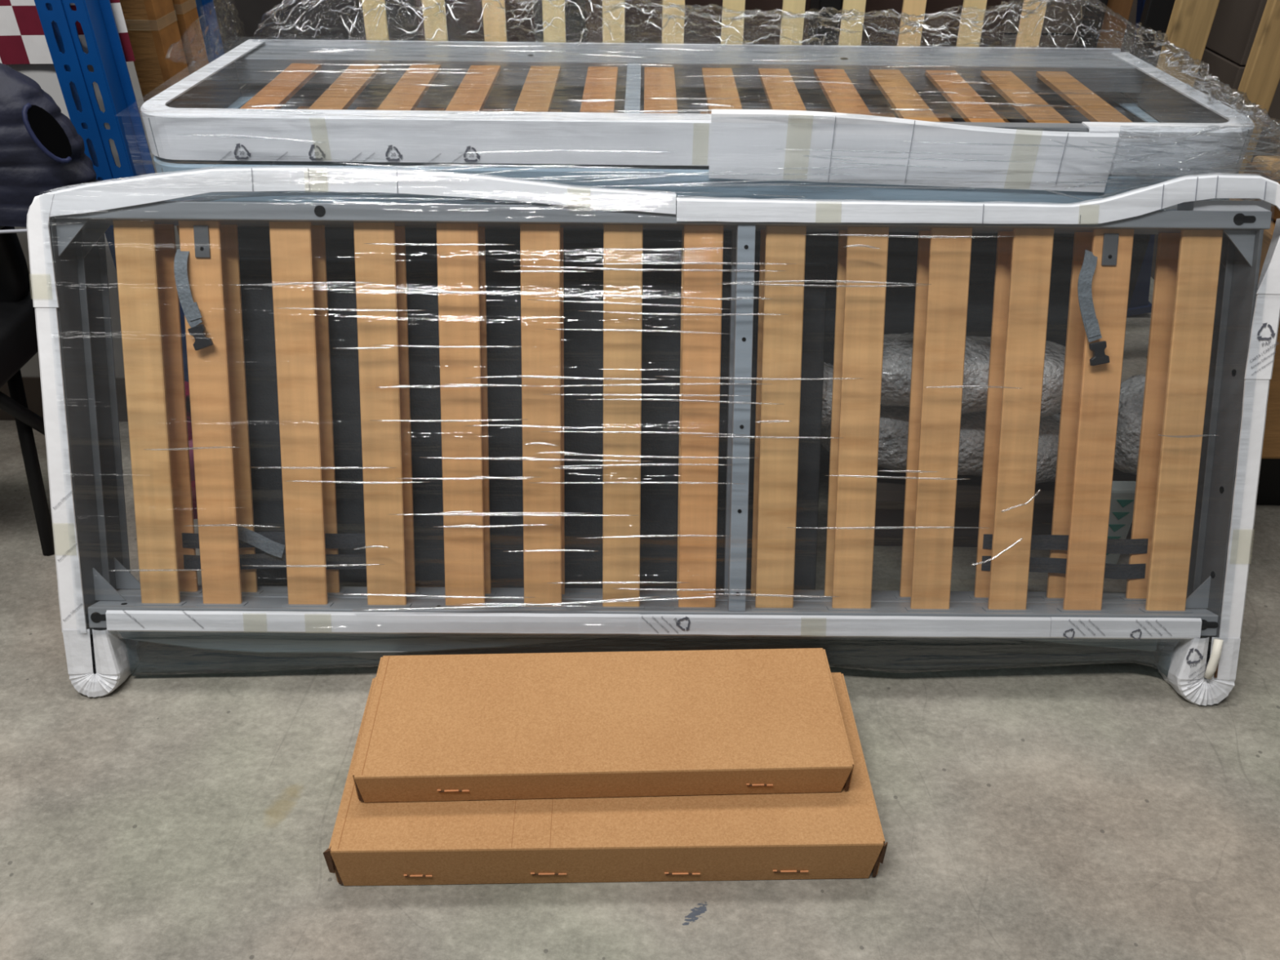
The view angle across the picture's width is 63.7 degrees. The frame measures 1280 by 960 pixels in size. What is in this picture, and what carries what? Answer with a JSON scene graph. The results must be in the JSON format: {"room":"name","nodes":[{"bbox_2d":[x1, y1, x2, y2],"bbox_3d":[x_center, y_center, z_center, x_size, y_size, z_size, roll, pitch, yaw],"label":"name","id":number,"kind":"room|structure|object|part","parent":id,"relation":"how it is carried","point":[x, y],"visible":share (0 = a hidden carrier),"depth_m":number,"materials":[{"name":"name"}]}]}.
{"room":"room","nodes":[
{"label":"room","id":0,"kind":"room"},
{"bbox_2d":[213,0,819,92],"bbox_3d":[0.032,-2.934,2.857,10.000,4.200,0.150,1,35,0],"label":"wall","id":1,"kind":"structure","parent":0,"point":[250,12],"depth_m":3.68,"materials":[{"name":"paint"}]},
{"bbox_2d":[0,276,1279,959],"bbox_3d":[-0.011,1.043,0.857,10.000,0.001,8.200,1,35,0],"label":"floor","id":2,"kind":"structure","parent":0,"point":[1098,811],"depth_m":1.59,"materials":[{"name":"concrete"}]},
{"bbox_2d":[0,226,123,555],"bbox_3d":[-1.349,-0.253,1.937,0.437,0.868,0.421,1,35,0],"label":"padded chair","id":3,"kind":"object","parent":2,"relation":"on","point":[18,331],"visible":0.63,"depth_m":1.94,"materials":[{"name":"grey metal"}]},
{"bbox_3d":[-1.355,-0.490,1.867,0.400,0.400,0.070,1,35,0],"label":"backrest","id":4,"kind":"part","parent":3,"relation":"part of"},
{"bbox_3d":[-1.357,-0.258,1.920,0.420,0.110,0.400,1,35,0],"label":"seat","id":5,"kind":"part","parent":3,"relation":"part of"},
{"bbox_3d":[-1.222,-0.072,2.056,0.028,0.431,0.199,-6,36,-9],"label":"leg","id":6,"kind":"part","parent":3,"relation":"part of","materials":[{"name":"black metal"}]},
{"bbox_2d":[0,62,98,233],"bbox_3d":[-1.352,-0.594,1.784,0.791,0.305,0.290,1,35,0],"label":"puffer jacket","id":7,"kind":"object","parent":3,"relation":"on","point":[42,151],"visible":0.77,"depth_m":1.75,"materials":[{"name":"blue fabric"}]},
{"bbox_3d":[-1.194,-0.097,2.093,0.028,0.437,0.342,2,35,1],"label":"leg","id":8,"kind":"part","parent":3,"relation":"part of","materials":[{"name":"metal"}]},
{"bbox_2d":[0,61,180,422],"bbox_3d":[-1.808,-0.779,2.113,1.557,1.500,0.058,1,35,0],"label":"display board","id":9,"kind":"object","parent":2,"relation":"on","point":[45,74],"visible":0.08,"depth_m":2.31,"materials":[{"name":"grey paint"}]},
{"bbox_2d":[0,0,135,64],"bbox_3d":[-1.413,-1.021,1.886,0.848,0.496,0.015,1,35,0],"label":"checkered cloth","id":10,"kind":"object","parent":9,"relation":"hanging from","point":[23,40],"visible":0.45,"depth_m":2.00,"materials":[{"name":"red fabric"}]},
{"bbox_3d":[-1.036,-0.774,2.119,0.012,1.500,0.044,1,35,0],"label":"edge trim","id":11,"kind":"part","parent":9,"relation":"part of","materials":[{"name":"white plastic"}]},
{"bbox_2d":[34,0,188,382],"bbox_3d":[-1.060,-0.855,1.941,0.122,1.836,0.075,1,35,0],"label":"upright","id":12,"kind":"object","parent":2,"relation":"on","point":[105,54],"visible":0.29,"depth_m":1.99,"materials":[{"name":"blue metal"}]},
{"bbox_2d":[119,0,189,236],"bbox_3d":[-1.068,-0.905,2.304,0.081,1.500,0.106,1,35,0],"label":"cardboard box","id":13,"kind":"object","parent":2,"relation":"on","point":[152,25],"visible":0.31,"depth_m":2.24,"materials":[{"name":"brown cardboard"}]},
{"bbox_2d":[172,0,208,75],"bbox_3d":[-1.070,-0.997,2.434,0.066,1.500,0.086,1,35,0],"label":"pack","id":14,"kind":"object","parent":2,"relation":"on","point":[185,11],"visible":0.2,"depth_m":2.39},
{"bbox_2d":[184,381,197,519],"bbox_3d":[-0.954,-0.063,2.164,0.111,0.286,0.111,1,35,0],"label":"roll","id":15,"kind":"object","parent":2,"relation":"on","point":[186,384],"visible":0.07,"depth_m":2.11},
{"bbox_2d":[195,0,224,62],"bbox_3d":[-1.099,-1.364,2.434,0.059,2.100,0.062,1,35,0],"label":"post","id":16,"kind":"object","parent":2,"relation":"on","point":[202,5],"visible":0.02,"depth_m":2.58,"materials":[{"name":"blue metal"}]},
{"bbox_3d":[-1.101,-1.365,2.435,0.054,2.100,0.060,1,35,0],"label":"post","id":17,"kind":"part","parent":16,"relation":"part of","materials":[{"name":"blue metal"}]},
{"bbox_2d":[414,0,543,42],"bbox_3d":[-0.446,-1.298,3.002,0.320,1.350,0.402,1,35,0],"label":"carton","id":18,"kind":"object","parent":2,"relation":"on","point":[466,18],"visible":0.02,"depth_m":2.80,"materials":[{"name":"brown cardboard"}]},
{"bbox_2d":[239,257,827,590],"bbox_3d":[-0.228,-0.069,1.895,1.125,0.605,0.318,0,35,0],"label":"headboard","id":19,"kind":"object","parent":2,"relation":"on","point":[583,345],"visible":0.32,"depth_m":1.87,"materials":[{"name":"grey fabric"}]},
{"bbox_2d":[323,672,888,885],"bbox_3d":[-0.050,0.456,1.613,0.801,0.086,0.338,0,35,-1],"label":"carton","id":20,"kind":"object","parent":2,"relation":"on","point":[825,835],"visible":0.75,"depth_m":1.48,"materials":[{"name":"cardboard"}]},
{"bbox_2d":[352,648,853,802],"bbox_3d":[-0.054,0.374,1.601,0.725,0.060,0.247,-1,35,-2],"label":"carton","id":21,"kind":"object","parent":20,"relation":"on","point":[562,725],"visible":1,"depth_m":1.55,"materials":[{"name":"cardboard"}]},
{"bbox_2d":[53,217,1228,656],"bbox_3d":[0.025,-0.067,1.824,2.030,0.746,0.409,0,35,0],"label":"frame","id":22,"kind":"object","parent":2,"relation":"on","point":[1139,546],"visible":0.25,"depth_m":1.81,"materials":[{"name":"grey paint"}]},
{"bbox_3d":[-0.920,-0.405,1.746,0.052,0.058,0.003,0,10,0],"label":"corner plate","id":23,"kind":"part","parent":22,"relation":"part of","materials":[{"name":"grey metal"}]},
{"bbox_3d":[-0.946,-0.081,1.822,0.018,0.722,0.069,0,10,0],"label":"panel","id":24,"kind":"part","parent":22,"relation":"part of","materials":[{"name":"grey metal"}]},
{"bbox_3d":[-0.925,0.169,1.868,0.052,0.058,0.003,0,10,0],"label":"corner plate","id":25,"kind":"part","parent":22,"relation":"part of","materials":[{"name":"grey metal"}]},
{"bbox_3d":[0.024,0.225,1.876,1.940,0.038,0.070,0,10,0],"label":"rail","id":26,"kind":"part","parent":22,"relation":"part of","materials":[{"name":"grey paint"}]},
{"bbox_3d":[0.038,-0.444,1.762,1.957,0.028,0.070,0,10,0],"label":"rail","id":27,"kind":"part","parent":22,"relation":"part of","materials":[{"name":"grey metal"}]},
{"bbox_3d":[0.995,-0.066,1.830,0.018,0.722,0.069,0,10,0],"label":"panel","id":28,"kind":"part","parent":22,"relation":"part of","materials":[{"name":"grey metal"}]},
{"bbox_3d":[0.975,-0.390,1.754,0.052,0.058,0.003,0,10,0],"label":"corner plate","id":29,"kind":"part","parent":22,"relation":"part of","materials":[{"name":"grey metal"}]},
{"bbox_2d":[26,167,1279,706],"bbox_3d":[0.039,-0.072,1.740,2.057,0.806,0.454,0,35,0],"label":"frame","id":30,"kind":"object","parent":2,"relation":"on","point":[100,626],"visible":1,"depth_m":1.73,"materials":[{"name":"grey paint"}]},
{"bbox_3d":[-0.920,-0.393,1.674,0.052,0.058,0.003,0,10,0],"label":"corner plate","id":31,"kind":"part","parent":30,"relation":"part of","materials":[{"name":"grey metal"}]},
{"bbox_3d":[-0.946,-0.069,1.749,0.018,0.722,0.069,0,10,0],"label":"panel","id":32,"kind":"part","parent":30,"relation":"part of","materials":[{"name":"grey metal"}]},
{"bbox_3d":[-0.925,0.181,1.795,0.052,0.058,0.003,0,10,0],"label":"corner plate","id":33,"kind":"part","parent":30,"relation":"part of","materials":[{"name":"grey metal"}]},
{"bbox_3d":[0.024,0.238,1.803,1.940,0.038,0.070,0,10,0],"label":"rail","id":34,"kind":"part","parent":30,"relation":"part of","materials":[{"name":"grey metal"}]},
{"bbox_2d":[48,165,1260,676],"bbox_3d":[0.026,-0.107,1.779,1.965,0.804,0.466,0,35,0],"label":"film","id":35,"kind":"object","parent":30,"relation":"on","point":[252,664],"visible":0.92,"depth_m":1.83,"materials":[{"name":"clear plastic"}]},
{"bbox_3d":[0.039,-0.432,1.689,1.957,0.028,0.070,0,10,0],"label":"rail","id":36,"kind":"part","parent":30,"relation":"part of","materials":[{"name":"grey metal"}]},
{"bbox_3d":[0.970,0.196,1.803,0.052,0.058,0.003,0,10,0],"label":"corner plate","id":37,"kind":"part","parent":30,"relation":"part of","materials":[{"name":"grey metal"}]},
{"bbox_3d":[0.985,0.307,1.769,0.023,0.072,0.017,0,10,0],"label":"foam rod","id":38,"kind":"part","parent":30,"relation":"part of","materials":[{"name":"white plastic"}]},
{"bbox_3d":[0.995,-0.054,1.757,0.018,0.722,0.069,0,10,0],"label":"panel","id":39,"kind":"part","parent":30,"relation":"part of","materials":[{"name":"grey metal"}]},
{"bbox_3d":[0.975,-0.378,1.681,0.052,0.058,0.003,0,10,0],"label":"corner plate","id":40,"kind":"part","parent":30,"relation":"part of","materials":[{"name":"grey metal"}]},
{"bbox_2d":[237,226,1151,459],"bbox_3d":[0.099,-0.400,2.341,1.830,0.652,0.390,1,35,0],"label":"box spring","id":41,"kind":"object","parent":2,"relation":"on","point":[253,241],"visible":0.02,"depth_m":2.07,"materials":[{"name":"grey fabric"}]},
{"bbox_2d":[153,83,1238,210],"bbox_3d":[0.102,-0.671,2.068,1.963,0.089,0.570,1,35,0],"label":"frame","id":42,"kind":"object","parent":41,"relation":"on","point":[807,190],"visible":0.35,"depth_m":1.84,"materials":[{"name":"grey paint"}]},
{"bbox_2d":[140,39,1254,192],"bbox_3d":[0.103,-0.735,2.017,1.963,0.134,0.580,1,35,0],"label":"frame","id":43,"kind":"object","parent":42,"relation":"on","point":[748,142],"visible":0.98,"depth_m":1.81,"materials":[{"name":"grey paint"}]},
{"bbox_3d":[-0.844,-0.726,1.986,0.006,0.075,0.402,1,35,0],"label":"panel","id":44,"kind":"part","parent":43,"relation":"part of","materials":[{"name":"grey metal"}]},
{"bbox_3d":[0.104,-0.874,2.189,1.900,0.050,0.114,1,35,0],"label":"rail","id":45,"kind":"part","parent":43,"relation":"part of","materials":[{"name":"grey metal"}]},
{"bbox_3d":[0.101,-0.594,1.808,1.900,0.068,0.028,1,35,0],"label":"rail","id":46,"kind":"part","parent":43,"relation":"part of","materials":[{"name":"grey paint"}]},
{"bbox_2d":[118,0,1279,210],"bbox_3d":[0.136,-0.767,2.049,2.139,0.314,0.758,1,35,0],"label":"film","id":47,"kind":"object","parent":43,"relation":"on","point":[1214,86],"visible":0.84,"depth_m":1.93,"materials":[{"name":"clear plastic"}]},
{"bbox_3d":[1.050,-0.705,1.986,0.006,0.075,0.402,1,35,0],"label":"panel","id":48,"kind":"part","parent":43,"relation":"part of","materials":[{"name":"grey metal"}]},
{"bbox_3d":[0.104,-0.801,2.241,1.900,0.054,0.114,1,35,0],"label":"rail","id":49,"kind":"part","parent":42,"relation":"part of","materials":[{"name":"grey metal"}]},
{"bbox_3d":[1.049,-0.632,2.037,0.006,0.079,0.402,1,35,0],"label":"panel","id":50,"kind":"part","parent":42,"relation":"part of","materials":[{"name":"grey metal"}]},
{"bbox_2d":[585,0,810,44],"bbox_3d":[0.156,-1.292,3.002,0.605,1.350,0.402,1,35,0],"label":"carton","id":51,"kind":"object","parent":2,"relation":"on","point":[638,34],"visible":0.04,"depth_m":2.79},
{"bbox_2d":[361,0,1046,47],"bbox_3d":[0.158,-1.214,2.626,1.930,1.660,0.098,1,35,0],"label":"pale slat base","id":52,"kind":"object","parent":2,"relation":"on","point":[494,17],"visible":0.02,"depth_m":2.63,"materials":[{"name":"brown wood"}]},
{"bbox_2d":[814,0,841,45],"bbox_3d":[0.498,-1.235,2.710,0.063,1.600,0.038,1,35,0],"label":"steel post","id":53,"kind":"object","parent":2,"relation":"on","point":[832,34],"visible":0.11,"depth_m":2.72,"materials":[{"name":"metal"}]},
{"bbox_2d":[836,35,1000,47],"bbox_3d":[0.773,-1.019,3.189,0.435,0.700,0.402,1,35,0],"label":"carton","id":54,"kind":"object","parent":2,"relation":"on","point":[862,44],"visible":0.05,"depth_m":2.83,"materials":[{"name":"brown cardboard"}]},
{"bbox_2d":[838,0,1010,44],"bbox_3d":[0.780,-1.593,2.785,0.435,0.697,0.402,1,35,0],"label":"carton","id":55,"kind":"object","parent":54,"relation":"on","point":[993,37],"visible":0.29,"depth_m":2.79,"materials":[{"name":"brown cardboard"}]},
{"bbox_2d":[827,466,1136,546],"bbox_3d":[0.795,0.036,2.196,0.750,0.118,0.200,1,35,0],"label":"carton","id":56,"kind":"object","parent":2,"relation":"on","point":[891,491],"visible":0.07,"depth_m":2.12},
{"bbox_2d":[821,405,1060,484],"bbox_3d":[0.646,-0.087,2.115,0.583,0.166,0.189,1,35,1],"label":"bundle","id":57,"kind":"object","parent":56,"relation":"on","point":[894,420],"visible":0.21,"depth_m":2.04,"materials":[{"name":"grey plastic"}]},
{"bbox_2d":[821,361,833,427],"bbox_3d":[0.327,-0.176,2.014,0.128,0.129,0.148,-1,35,-2],"label":"bundle","id":58,"kind":"object","parent":57,"relation":"on","point":[828,367],"visible":0.1,"depth_m":1.96,"materials":[{"name":"grey plastic"}]},
{"bbox_2d":[880,333,1065,417],"bbox_3d":[0.642,-0.207,2.021,0.484,0.143,0.204,2,35,2],"label":"bundle","id":59,"kind":"object","parent":57,"relation":"on","point":[897,348],"visible":0.3,"depth_m":1.95,"materials":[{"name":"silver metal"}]},
{"bbox_2d":[1113,374,1145,475],"bbox_3d":[1.056,-0.109,2.085,0.236,0.208,0.200,-1,35,-3],"label":"bundle","id":60,"kind":"object","parent":56,"relation":"on","point":[1132,389],"visible":0.16,"depth_m":2.03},
{"bbox_2d":[999,0,1137,93],"bbox_3d":[1.240,-1.387,3.110,0.450,1.400,0.402,1,35,0],"label":"carton","id":61,"kind":"object","parent":2,"relation":"on","point":[1059,35],"visible":0.05,"depth_m":2.93,"materials":[{"name":"brown cardboard"}]},
{"bbox_2d":[1071,0,1108,48],"bbox_3d":[1.097,-1.096,2.522,0.058,1.600,0.038,1,35,0],"label":"steel post","id":62,"kind":"object","parent":2,"relation":"on","point":[1088,11],"visible":0.09,"depth_m":2.50,"materials":[{"name":"metal"}]},
{"bbox_2d":[1096,0,1133,48],"bbox_3d":[1.167,-1.119,2.555,0.073,1.600,0.038,1,35,0],"label":"board","id":63,"kind":"object","parent":2,"relation":"on","point":[1123,7],"visible":0.07,"depth_m":2.54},
{"bbox_2d":[1105,480,1136,564],"bbox_3d":[0.927,0.092,2.048,0.080,0.200,0.037,1,35,0],"label":"parcel","id":64,"kind":"object","parent":2,"relation":"on","point":[1122,495],"visible":0.38,"depth_m":2.00,"materials":[{"name":"grey plastic"}]},
{"bbox_2d":[1126,0,1155,316],"bbox_3d":[1.320,-1.100,2.640,0.388,1.479,0.060,1,35,0],"label":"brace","id":65,"kind":"object","parent":2,"relation":"on","point":[1140,304],"visible":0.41,"depth_m":2.99,"materials":[{"name":"metal"}]},
{"bbox_2d":[1120,0,1175,102],"bbox_3d":[1.234,-1.072,2.489,0.068,1.600,0.038,1,35,0],"label":"steel post","id":66,"kind":"object","parent":2,"relation":"on","point":[1156,14],"visible":0.07,"depth_m":2.46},
{"bbox_2d":[1155,0,1219,87],"bbox_3d":[1.251,-1.032,2.346,0.093,1.700,0.043,1,35,0],"label":"plank","id":67,"kind":"object","parent":2,"relation":"on","point":[1190,22],"visible":0.16,"depth_m":2.33,"materials":[{"name":"beige wood"}]},
{"bbox_2d":[1146,0,1279,358],"bbox_3d":[1.441,-1.018,2.330,0.080,1.700,0.043,1,35,0],"label":"plank","id":68,"kind":"object","parent":2,"relation":"on","point":[1260,77],"visible":0.12,"depth_m":2.36,"materials":[{"name":"brown wood"}]},
{"bbox_2d":[1151,47,1279,279],"bbox_3d":[1.946,-0.978,3.179,0.630,0.665,0.452,1,35,0],"label":"carton","id":69,"kind":"object","parent":2,"relation":"on","point":[1228,72],"visible":0.16,"depth_m":2.89,"materials":[{"name":"brown cardboard"}]},
{"bbox_2d":[1205,0,1266,65],"bbox_3d":[1.951,-1.510,2.804,0.630,0.632,0.452,1,35,0],"label":"carton","id":70,"kind":"object","parent":69,"relation":"on","point":[1235,24],"visible":0.42,"depth_m":2.83,"materials":[{"name":"brown cardboard"}]},
{"bbox_2d":[1229,198,1279,505],"bbox_3d":[1.403,-0.232,2.150,0.440,0.620,0.360,1,35,0],"label":"crate","id":71,"kind":"object","parent":2,"relation":"on","point":[1268,486],"visible":0.02,"depth_m":2.04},
{"bbox_2d":[1243,155,1279,221],"bbox_3d":[1.330,-0.532,1.963,0.232,0.085,0.280,1,35,0],"label":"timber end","id":72,"kind":"object","parent":71,"relation":"on","point":[1275,211],"visible":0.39,"depth_m":2.02,"materials":[{"name":"brown wood"}]}
]}

